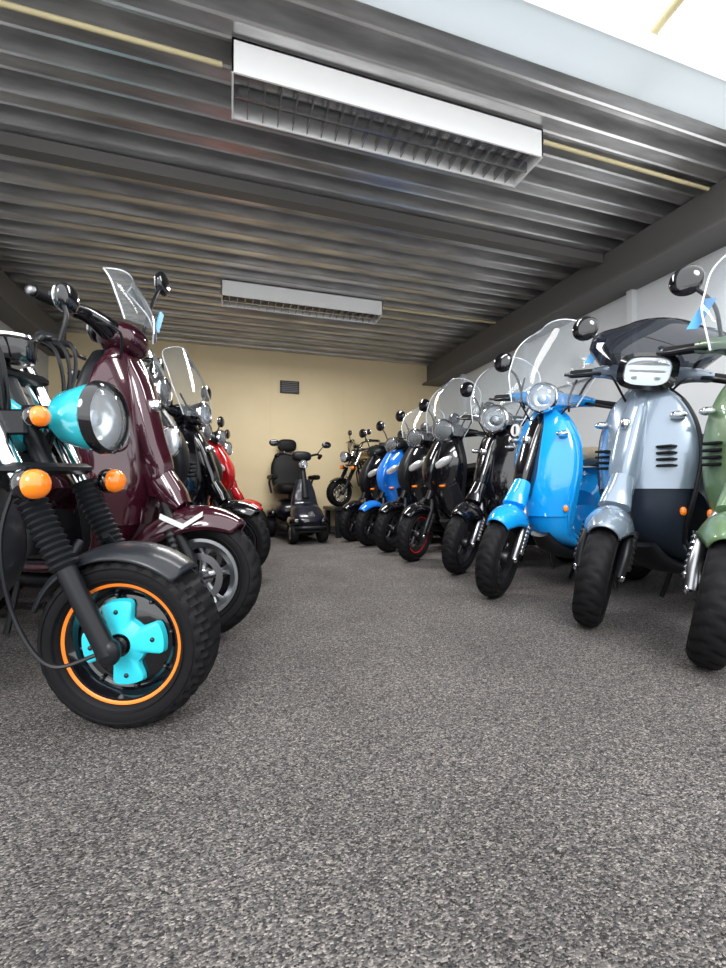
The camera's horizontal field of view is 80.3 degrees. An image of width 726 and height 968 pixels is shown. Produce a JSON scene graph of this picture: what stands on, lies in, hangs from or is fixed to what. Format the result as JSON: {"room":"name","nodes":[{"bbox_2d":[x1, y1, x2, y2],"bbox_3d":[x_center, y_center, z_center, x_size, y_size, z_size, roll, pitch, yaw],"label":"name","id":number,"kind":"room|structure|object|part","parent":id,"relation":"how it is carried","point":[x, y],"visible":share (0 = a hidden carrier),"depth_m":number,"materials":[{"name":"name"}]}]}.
{"room":"scooter showroom","nodes":[
{"label":"scooter showroom","id":0,"kind":"room"},
{"bbox_2d":[0,320,48,404],"bbox_3d":[-3.096,-0.680,2.877,0.100,2.640,4.590,0,-1,-17],"label":"wall","id":1,"kind":"structure","parent":0,"point":[41,367],"depth_m":4.83,"materials":[{"name":"grey paint"}]},
{"bbox_2d":[0,294,72,357],"bbox_3d":[-2.959,-1.558,3.037,0.250,0.020,4.390,0,-1,-17],"label":"trim","id":2,"kind":"structure","parent":1,"relation":"attached to","point":[10,315],"depth_m":4.06,"materials":[{"name":"grey paint"}]},
{"bbox_2d":[22,387,51,400],"bbox_3d":[-3.059,-0.988,2.998,0.040,0.060,4.390,0,-1,-17],"label":"trim","id":3,"kind":"structure","parent":1,"relation":"attached to","point":[24,389],"depth_m":4.46,"materials":[{"name":"grey"}]},
{"bbox_2d":[48,332,439,525],"bbox_3d":[-1.287,-0.638,5.892,5.340,2.640,0.100,0,-1,-17],"label":"wall","id":4,"kind":"structure","parent":0,"point":[238,379],"depth_m":5.94,"materials":[{"name":"beige paint"}]},
{"bbox_2d":[0,269,65,347],"bbox_3d":[-2.916,-1.702,3.052,0.020,0.290,4.390,0,-1,-17],"label":"trim","id":5,"kind":"structure","parent":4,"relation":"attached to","point":[9,289],"depth_m":4.13,"materials":[{"name":"grey paint"}]},
{"bbox_2d":[190,343,190,405],"bbox_3d":[-2.227,-0.573,5.546,0.012,2.500,0.008,0,-1,-17],"label":"trim","id":6,"kind":"structure","parent":4,"relation":"attached to","point":[190,343],"depth_m":5.55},
{"bbox_2d":[270,351,271,507],"bbox_3d":[-1.253,-0.568,5.847,0.012,2.500,0.008,0,-1,-17],"label":"trim","id":7,"kind":"structure","parent":4,"relation":"attached to","point":[271,351],"depth_m":5.84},
{"bbox_2d":[280,380,298,393],"bbox_3d":[-1.008,-1.333,5.913,0.260,0.170,0.041,0,-1,-17],"label":"air vent","id":8,"kind":"object","parent":4,"relation":"in","point":[291,387],"visible":1,"depth_m":5.90,"materials":[{"name":"black plastic"}]},
{"bbox_2d":[275,526,372,533],"bbox_3d":[-1.269,0.636,5.817,5.140,0.090,0.020,0,-1,-17],"label":"baseboard","id":9,"kind":"structure","parent":4,"relation":"attached to","point":[332,528],"depth_m":6.06,"materials":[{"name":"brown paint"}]},
{"bbox_2d":[343,358,343,496],"bbox_3d":[-0.278,-0.564,6.149,0.012,2.500,0.008,0,-1,-17],"label":"trim","id":10,"kind":"structure","parent":4,"relation":"attached to","point":[343,358],"depth_m":6.15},
{"bbox_2d":[409,364,409,430],"bbox_3d":[0.696,-0.560,6.450,0.012,2.500,0.008,0,-1,-17],"label":"trim","id":11,"kind":"structure","parent":4,"relation":"attached to","point":[409,364],"depth_m":6.46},
{"bbox_2d":[427,178,725,380],"bbox_3d":[1.631,-1.683,4.460,0.020,0.290,4.390,0,-1,-17],"label":"ceiling beam","id":12,"kind":"structure","parent":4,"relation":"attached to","point":[708,207],"depth_m":3.40,"materials":[{"name":"grey metal"}]},
{"bbox_2d":[0,531,725,967],"bbox_3d":[-0.112,0.654,2.076,5.340,0.050,8.050,0,-1,-17],"label":"floor","id":13,"kind":"structure","parent":0,"point":[388,761],"depth_m":0.85,"materials":[{"name":"carpet"}]},
{"bbox_2d":[0,282,220,728],"bbox_3d":[-1.183,-0.009,1.039,1.584,1.247,0.751,0,-1,-21],"label":"retro moped","id":14,"kind":"object","parent":13,"relation":"on","point":[128,632],"visible":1,"depth_m":1.06,"materials":[{"name":"black rubber"}]},
{"bbox_3d":[-1.401,0.077,1.077,0.997,0.632,0.274,0,-1,-3],"label":"frame","id":15,"kind":"part","parent":14,"relation":"part of","materials":[{"name":"black plastic"}]},
{"bbox_3d":[-1.119,-0.165,1.097,0.532,0.208,0.281,0,-1,-3],"label":"fuel tank","id":16,"kind":"part","parent":14,"relation":"part of","materials":[{"name":"metal"}]},
{"bbox_3d":[-0.876,-0.172,1.110,0.169,0.286,0.050,0,-1,-3],"label":"steering stem","id":17,"kind":"part","parent":14,"relation":"part of","materials":[{"name":"black plastic"}]},
{"bbox_3d":[-0.816,-0.172,1.108,0.108,0.063,0.060,0,-1,2],"label":"headlight stem","id":18,"kind":"part","parent":14,"relation":"part of","materials":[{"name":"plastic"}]},
{"bbox_2d":[51,282,79,340],"bbox_3d":[-0.941,-0.523,1.099,0.226,0.218,0.560,0,-1,-17],"label":"mirror","id":19,"kind":"object","parent":14,"relation":"attached to","point":[65,298],"depth_m":1.32,"materials":[{"name":"black plastic"}]},
{"bbox_3d":[-0.599,0.396,1.118,0.262,0.264,0.068,0,-1,2],"label":"wheel dish","id":20,"kind":"part","parent":14,"relation":"part of","materials":[{"name":"black"}]},
{"bbox_2d":[0,267,261,633],"bbox_3d":[-1.300,-0.252,1.951,1.794,1.752,0.869,0,-1,12],"label":"motor scooter","id":21,"kind":"object","parent":13,"relation":"on","point":[152,485],"visible":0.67,"depth_m":1.75,"materials":[{"name":"brown metal"}]},
{"bbox_3d":[-1.442,0.103,1.925,0.193,0.473,0.324,0,-1,12],"label":"underseat panel","id":22,"kind":"part","parent":21,"relation":"part of","materials":[{"name":"black plastic"}]},
{"bbox_2d":[116,426,181,457],"bbox_3d":[-0.921,-0.195,1.821,0.112,0.151,0.380,0,-1,12],"label":"lamp","id":23,"kind":"object","parent":21,"relation":"attached to","point":[142,441],"depth_m":1.76,"materials":[{"name":"clear glass"}]},
{"bbox_2d":[142,271,169,333],"bbox_3d":[-1.062,-0.879,2.192,0.106,0.507,0.327,0,-1,-17],"label":"mirror","id":24,"kind":"object","parent":21,"relation":"attached to","point":[161,282],"depth_m":2.21,"materials":[{"name":"black plastic"}]},
{"bbox_2d":[20,325,244,606],"bbox_3d":[-1.502,-0.106,2.341,1.767,1.470,0.754,0,-1,-1],"label":"motor scooter","id":25,"kind":"object","parent":13,"relation":"on","point":[181,462],"visible":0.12,"depth_m":2.32,"materials":[{"name":"black metal"}]},
{"bbox_3d":[-1.637,0.119,2.335,0.190,0.464,0.318,0,-1,-1],"label":"underseat panel","id":26,"kind":"part","parent":25,"relation":"part of","materials":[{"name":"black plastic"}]},
{"bbox_3d":[-1.087,-0.190,2.351,0.255,0.540,0.162,0,-1,-1],"label":"nose panel","id":27,"kind":"part","parent":25,"relation":"part of","materials":[{"name":"black plastic"}]},
{"bbox_2d":[147,346,270,566],"bbox_3d":[-1.515,-0.164,3.097,1.767,1.608,0.754,0,-1,9],"label":"motor scooter","id":28,"kind":"object","parent":13,"relation":"on","point":[202,481],"visible":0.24,"depth_m":2.96,"materials":[{"name":"black metal"}]},
{"bbox_2d":[147,366,211,404],"bbox_3d":[-1.282,-0.643,3.067,0.357,0.266,0.686,0,-1,-17],"label":"mirror","id":29,"kind":"object","parent":28,"relation":"on","point":[206,394],"depth_m":3.22,"materials":[{"name":"black plastic"}]},
{"bbox_2d":[198,424,251,541],"bbox_3d":[-1.710,-0.029,3.663,1.698,1.352,0.725,0,-1,7],"label":"motor scooter","id":30,"kind":"object","parent":13,"relation":"on","point":[206,431],"visible":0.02,"depth_m":3.61,"materials":[{"name":"black metal"}]},
{"bbox_3d":[-1.312,-0.141,3.617,0.245,0.519,0.156,0,-1,7],"label":"nose panel","id":31,"kind":"part","parent":30,"relation":"part of","materials":[{"name":"black plastic"}]},
{"bbox_2d":[187,405,266,524],"bbox_3d":[-1.806,-0.033,4.340,1.732,1.379,0.740,0,-1,9],"label":"motor scooter","id":32,"kind":"object","parent":13,"relation":"on","point":[218,440],"visible":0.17,"depth_m":4.22,"materials":[{"name":"red metal"}]},
{"bbox_2d":[187,405,224,430],"bbox_3d":[-1.576,-0.601,4.311,0.351,0.261,0.673,0,-1,-17],"label":"mirror","id":33,"kind":"object","parent":32,"relation":"on","point":[220,420],"depth_m":4.58,"materials":[{"name":"black plastic"}]},
{"bbox_3d":[-1.403,-0.147,4.279,0.250,0.530,0.158,0,-1,9],"label":"nose panel","id":34,"kind":"part","parent":32,"relation":"part of","materials":[{"name":"red paint"}]},
{"bbox_2d":[223,429,267,525],"bbox_3d":[-1.910,0.002,4.956,1.665,1.326,0.711,0,-1,7],"label":"motor scooter","id":35,"kind":"object","parent":13,"relation":"on","point":[237,495],"visible":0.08,"depth_m":4.86,"materials":[{"name":"red metal"}]},
{"bbox_2d":[224,429,229,438],"bbox_3d":[-1.688,-0.544,4.936,0.316,0.251,0.657,0,-1,-17],"label":"mirror","id":36,"kind":"object","parent":35,"relation":"on","point":[227,431],"depth_m":5.21,"materials":[{"name":"black plastic"}]},
{"bbox_2d":[264,439,330,543],"bbox_3d":[-0.780,0.031,5.240,0.758,1.285,1.296,0,-1,-19],"label":"mobility scooter","id":37,"kind":"object","parent":13,"relation":"on","point":[301,513],"visible":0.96,"depth_m":5.05,"materials":[{"name":"black plastic"}]},
{"bbox_2d":[273,483,294,493],"bbox_3d":[-0.906,0.057,5.514,0.460,0.150,0.460,0,-1,-23],"label":"seat cushion","id":38,"kind":"object","parent":37,"relation":"on","point":[280,488],"depth_m":5.29,"materials":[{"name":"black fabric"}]},
{"bbox_3d":[-0.999,-0.166,5.732,0.456,0.482,0.182,0,-1,-23],"label":"seat","id":39,"kind":"part","parent":37,"relation":"part of","materials":[{"name":"black"}]},
{"bbox_3d":[-0.921,0.018,5.550,0.592,0.206,0.126,0,-1,-23],"label":"armrest frame","id":40,"kind":"part","parent":37,"relation":"part of","materials":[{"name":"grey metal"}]},
{"bbox_3d":[-0.883,-0.084,5.461,0.615,0.060,0.320,0,-1,-23],"label":"armrest","id":41,"kind":"part","parent":37,"relation":"part of","materials":[{"name":"black plastic"}]},
{"bbox_2d":[269,439,330,447],"bbox_3d":[-0.741,-0.478,5.136,0.760,0.080,0.036,0,-1,-23],"label":"mirror","id":42,"kind":"object","parent":37,"relation":"on","point":[273,442],"depth_m":5.02,"materials":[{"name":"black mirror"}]},
{"bbox_2d":[323,506,392,537],"bbox_3d":[0.384,0.493,5.922,1.760,0.380,0.700,0,-1,-17],"label":"display platform","id":43,"kind":"object","parent":13,"relation":"on","point":[337,510],"visible":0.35,"depth_m":5.40,"materials":[{"name":"black plastic"}]},
{"bbox_3d":[-0.488,0.518,5.966,0.060,0.330,0.060,0,-1,-17],"label":"leg","id":44,"kind":"part","parent":43,"relation":"part of","materials":[{"name":"black plastic"}]},
{"bbox_3d":[-0.311,0.510,5.393,0.060,0.330,0.060,0,-1,-17],"label":"leg","id":45,"kind":"part","parent":43,"relation":"part of","materials":[{"name":"black plastic"}]},
{"bbox_2d":[326,429,379,506],"bbox_3d":[0.129,-0.223,5.935,1.383,1.051,0.657,0,-1,-29],"label":"motorcycle","id":46,"kind":"object","parent":43,"relation":"on","point":[334,487],"visible":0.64,"depth_m":5.70,"materials":[{"name":"black metal"}]},
{"bbox_2d":[348,429,370,441],"bbox_3d":[-0.053,-0.655,5.817,0.202,0.195,0.466,0,-1,-17],"label":"mirror","id":47,"kind":"object","parent":46,"relation":"attached to","point":[368,431],"depth_m":5.68,"materials":[{"name":"black plastic"}]},
{"bbox_3d":[0.275,-0.148,6.013,0.838,0.531,0.230,0,-1,-29],"label":"frame","id":48,"kind":"part","parent":46,"relation":"part of","materials":[{"name":"black plastic"}]},
{"bbox_3d":[0.068,-0.353,5.900,0.447,0.175,0.236,0,-1,-29],"label":"fuel tank","id":49,"kind":"part","parent":46,"relation":"part of","materials":[{"name":"gold metal"}]},
{"bbox_2d":[339,429,433,540],"bbox_3d":[0.398,-0.012,5.372,1.663,1.368,0.718,1,-1,-33],"label":"motor scooter","id":50,"kind":"object","parent":13,"relation":"on","point":[368,484],"visible":0.38,"depth_m":5.06,"materials":[{"name":"black metal"}]},
{"bbox_3d":[0.071,-0.104,5.154,0.240,0.509,0.152,1,-1,-33],"label":"nose panel","id":51,"kind":"part","parent":50,"relation":"part of","materials":[{"name":"black plastic"}]},
{"bbox_2d":[359,429,405,446],"bbox_3d":[0.225,-0.547,5.238,0.404,0.303,0.605,0,-1,-17],"label":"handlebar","id":52,"kind":"object","parent":50,"relation":"on","point":[362,433],"depth_m":5.35,"materials":[{"name":"black plastic"}]},
{"bbox_2d":[355,421,442,545],"bbox_3d":[0.617,-0.033,4.941,1.688,1.402,0.731,0,-1,-31],"label":"motor scooter","id":53,"kind":"object","parent":13,"relation":"on","point":[387,480],"visible":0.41,"depth_m":4.63,"materials":[{"name":"blue metal"}]},
{"bbox_3d":[0.272,-0.125,4.728,0.245,0.519,0.156,0,-1,-31],"label":"nose panel","id":54,"kind":"part","parent":53,"relation":"part of","materials":[{"name":"blue paint"}]},
{"bbox_2d":[376,421,429,438],"bbox_3d":[0.434,-0.579,4.807,0.410,0.315,0.618,0,-1,-17],"label":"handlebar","id":55,"kind":"object","parent":53,"relation":"on","point":[380,425],"depth_m":4.96,"materials":[{"name":"black plastic"}]},
{"bbox_2d":[374,406,481,551],"bbox_3d":[0.824,-0.061,4.463,1.722,1.443,0.738,0,-1,-29],"label":"motor scooter","id":56,"kind":"object","parent":13,"relation":"on","point":[409,473],"visible":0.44,"depth_m":4.17,"materials":[{"name":"black metal"}]},
{"bbox_3d":[0.466,-0.147,4.258,0.250,0.530,0.158,0,-1,-29],"label":"nose panel","id":57,"kind":"part","parent":56,"relation":"part of","materials":[{"name":"black plastic"}]},
{"bbox_2d":[395,410,459,428],"bbox_3d":[0.637,-0.611,4.330,0.435,0.332,0.616,0,-1,-17],"label":"handlebar","id":58,"kind":"object","parent":56,"relation":"on","point":[400,416],"depth_m":4.43,"materials":[{"name":"black plastic"}]},
{"bbox_2d":[396,378,527,561],"bbox_3d":[1.021,-0.138,3.882,1.694,1.581,0.698,0,-1,-18],"label":"motor scooter","id":59,"kind":"object","parent":13,"relation":"on","point":[445,468],"visible":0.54,"depth_m":3.62,"materials":[{"name":"black metal"}]},
{"bbox_3d":[0.635,-0.155,3.716,0.250,0.530,0.158,0,-1,-27],"label":"nose panel","id":60,"kind":"part","parent":59,"relation":"part of","materials":[{"name":"black metal"}]},
{"bbox_2d":[419,399,493,428],"bbox_3d":[0.810,-0.620,3.780,0.433,0.338,0.616,0,-1,-17],"label":"handlebar","id":61,"kind":"object","parent":59,"relation":"on","point":[424,405],"depth_m":3.71,"materials":[{"name":"black plastic"}]},
{"bbox_2d":[441,357,585,573],"bbox_3d":[1.291,-0.153,3.340,1.708,1.596,0.697,0,-1,-18],"label":"motor scooter","id":62,"kind":"object","parent":13,"relation":"on","point":[494,471],"visible":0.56,"depth_m":3.10,"materials":[{"name":"black metal"}]},
{"bbox_2d":[460,382,558,416],"bbox_3d":[1.079,-0.640,3.234,0.455,0.346,0.608,0,-1,-17],"label":"handlebar","id":63,"kind":"object","parent":62,"relation":"attached to","point":[467,389],"depth_m":3.19,"materials":[{"name":"black plastic"}]},
{"bbox_2d":[475,319,650,597],"bbox_3d":[1.366,-0.169,2.661,1.722,1.610,0.695,0,-1,-16],"label":"motor scooter","id":64,"kind":"object","parent":13,"relation":"on","point":[549,497],"visible":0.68,"depth_m":2.44,"materials":[{"name":"blue metal"}]},
{"bbox_2d":[494,353,605,395],"bbox_3d":[1.148,-0.663,2.559,0.458,0.355,0.614,0,-1,-17],"label":"handlebar","id":65,"kind":"object","parent":64,"relation":"attached to","point":[503,362],"depth_m":2.52,"materials":[{"name":"black plastic"}]},
{"bbox_3d":[1.086,-0.032,2.557,0.066,0.644,0.477,0,-1,-25],"label":"shield trim","id":66,"kind":"part","parent":64,"relation":"part of","materials":[{"name":"blue metal"}]},
{"bbox_3d":[1.462,0.124,2.732,0.190,0.464,0.318,0,-1,-25],"label":"underseat panel","id":67,"kind":"part","parent":64,"relation":"part of","materials":[{"name":"blue metal"}]},
{"bbox_2d":[564,316,725,627],"bbox_3d":[1.644,-0.123,2.175,1.754,1.504,0.703,0,-1,-17],"label":"motor scooter","id":68,"kind":"object","parent":13,"relation":"on","point":[653,498],"visible":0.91,"depth_m":1.94,"materials":[{"name":"silver metal"}]},
{"bbox_2d":[572,316,610,365],"bbox_3d":[1.424,-0.694,2.066,0.486,0.364,0.610,0,-1,-17],"label":"mirror","id":69,"kind":"object","parent":68,"relation":"attached to","point":[585,328],"depth_m":2.19,"materials":[{"name":"black plastic"}]},
{"bbox_3d":[1.360,-0.051,2.064,0.067,0.656,0.486,0,-1,-26],"label":"shield trim","id":70,"kind":"part","parent":68,"relation":"part of","materials":[{"name":"black plastic"}]},
{"bbox_3d":[1.740,0.108,2.249,0.193,0.473,0.324,0,-1,-26],"label":"underseat panel","id":71,"kind":"part","parent":68,"relation":"part of","materials":[{"name":"black plastic"}]},
{"bbox_2d":[656,255,725,670],"bbox_3d":[1.819,-0.191,1.694,1.741,1.626,0.719,0,-1,-14],"label":"motor scooter","id":72,"kind":"object","parent":13,"relation":"on","point":[704,569],"visible":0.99,"depth_m":1.50,"materials":[{"name":"green metal"}]},
{"bbox_2d":[668,265,722,336],"bbox_3d":[1.599,-0.714,1.598,0.423,0.405,0.647,0,-1,-17],"label":"mirror","id":73,"kind":"object","parent":72,"relation":"attached to","point":[687,280],"depth_m":1.76,"materials":[{"name":"black plastic"}]},
{"bbox_2d":[0,0,725,365],"bbox_3d":[-0.623,-1.891,3.765,5.140,0.102,4.393,0,-1,-17],"label":"ceiling","id":74,"kind":"structure","parent":0,"point":[60,83],"depth_m":2.67,"materials":[{"name":"metal"}]},
{"bbox_2d":[0,0,221,67],"bbox_3d":[-1.490,-1.853,1.627,1.820,0.021,0.022,0,-1,-17],"label":"cable conduit","id":75,"kind":"object","parent":74,"relation":"attached to","point":[5,4],"visible":1,"depth_m":1.76,"materials":[{"name":"beige"}]},
{"bbox_2d":[0,131,602,267],"bbox_3d":[-0.342,-1.816,2.788,4.720,0.070,0.080,0,-1,-17],"label":"ceiling beam","id":76,"kind":"structure","parent":74,"relation":"attached to","point":[11,144],"depth_m":2.69,"materials":[{"name":"grey metal"}]},
{"bbox_2d":[221,278,382,324],"bbox_3d":[-0.571,-1.758,4.187,1.530,0.151,0.250,0,-1,-17],"label":"ceiling light","id":77,"kind":"object","parent":74,"relation":"attached to","point":[234,293],"depth_m":4.12,"materials":[{"name":"white metal"}]},
{"bbox_2d":[231,37,542,187],"bbox_3d":[0.163,-1.787,2.138,1.560,0.151,0.240,0,-1,-17],"label":"ceiling light","id":78,"kind":"object","parent":74,"relation":"attached to","point":[272,88],"depth_m":2.08,"materials":[{"name":"white metal"}]},
{"bbox_2d":[383,307,495,323],"bbox_3d":[0.841,-1.810,4.630,1.350,0.021,0.022,0,-1,-17],"label":"cable conduit","id":79,"kind":"object","parent":74,"relation":"attached to","point":[384,308],"visible":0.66,"depth_m":4.61,"materials":[{"name":"beige"}]},
{"bbox_2d":[543,139,709,190],"bbox_3d":[1.559,-1.840,2.497,1.240,0.021,0.022,0,-1,-17],"label":"cable conduit","id":80,"kind":"object","parent":74,"relation":"attached to","point":[545,142],"visible":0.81,"depth_m":2.47,"materials":[{"name":"beige"}]},
{"bbox_2d":[440,246,725,546],"bbox_3d":[1.909,-0.658,4.427,0.100,2.640,4.590,0,-1,-17],"label":"wall","id":81,"kind":"structure","parent":0,"point":[556,353],"depth_m":3.85,"materials":[{"name":"white paint"}]},
{"bbox_2d":[460,374,465,452],"bbox_3d":[1.373,-0.418,5.901,0.050,2.200,0.050,0,-1,-17],"label":"trim","id":82,"kind":"structure","parent":81,"relation":"attached to","point":[462,399],"depth_m":5.89,"materials":[{"name":"white paint"}]},
{"bbox_2d":[521,343,528,545],"bbox_3d":[1.758,-0.435,4.659,0.050,2.200,0.050,0,-1,-17],"label":"trim","id":83,"kind":"structure","parent":81,"relation":"attached to","point":[524,347],"depth_m":4.65,"materials":[{"name":"white paint"}]},
{"bbox_2d":[357,0,725,129],"bbox_3d":[0.054,-1.862,1.576,5.340,0.008,0.190,0,-1,-17],"label":"ceiling beam","id":84,"kind":"structure","parent":81,"relation":"attached to","point":[528,30],"depth_m":1.83,"materials":[{"name":"white paint"}]},
{"bbox_2d":[422,216,725,386],"bbox_3d":[1.689,-1.538,4.475,0.300,0.020,4.390,0,-1,-17],"label":"trim","id":85,"kind":"structure","parent":81,"relation":"attached to","point":[712,238],"depth_m":3.46,"materials":[{"name":"grey paint"}]},
{"bbox_2d":[445,325,725,418],"bbox_3d":[1.813,-0.967,4.506,0.040,0.060,4.390,0,-1,-17],"label":"trim","id":86,"kind":"structure","parent":81,"relation":"attached to","point":[567,381],"depth_m":4.16,"materials":[{"name":"white paint"}]},
{"bbox_2d":[529,0,725,78],"bbox_3d":[0.081,-1.903,1.490,5.340,0.072,0.008,0,-1,-17],"label":"trim","id":87,"kind":"structure","parent":81,"relation":"attached to","point":[571,8],"depth_m":1.82,"materials":[{"name":"white"}]},
{"bbox_2d":[626,289,636,390],"bbox_3d":[2.142,-0.452,3.418,0.050,2.200,0.050,0,-1,-17],"label":"trim","id":88,"kind":"structure","parent":81,"relation":"attached to","point":[631,295],"depth_m":3.41,"materials":[{"name":"white paint"}]},
{"bbox_3d":[-0.638,-1.969,3.814,5.340,0.035,4.490,0,-1,-17],"label":"roof","id":89,"kind":"structure","parent":0,"visible":0},
{"bbox_2d":[649,0,684,34],"bbox_3d":[1.626,-2.021,0.612,0.127,0.110,2.954,0,-1,-15],"label":"canopy pole","id":90,"kind":"object","parent":89,"relation":"attached to","point":[674,5],"visible":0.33,"depth_m":1.80,"materials":[{"name":"beige metal"}]}
]}

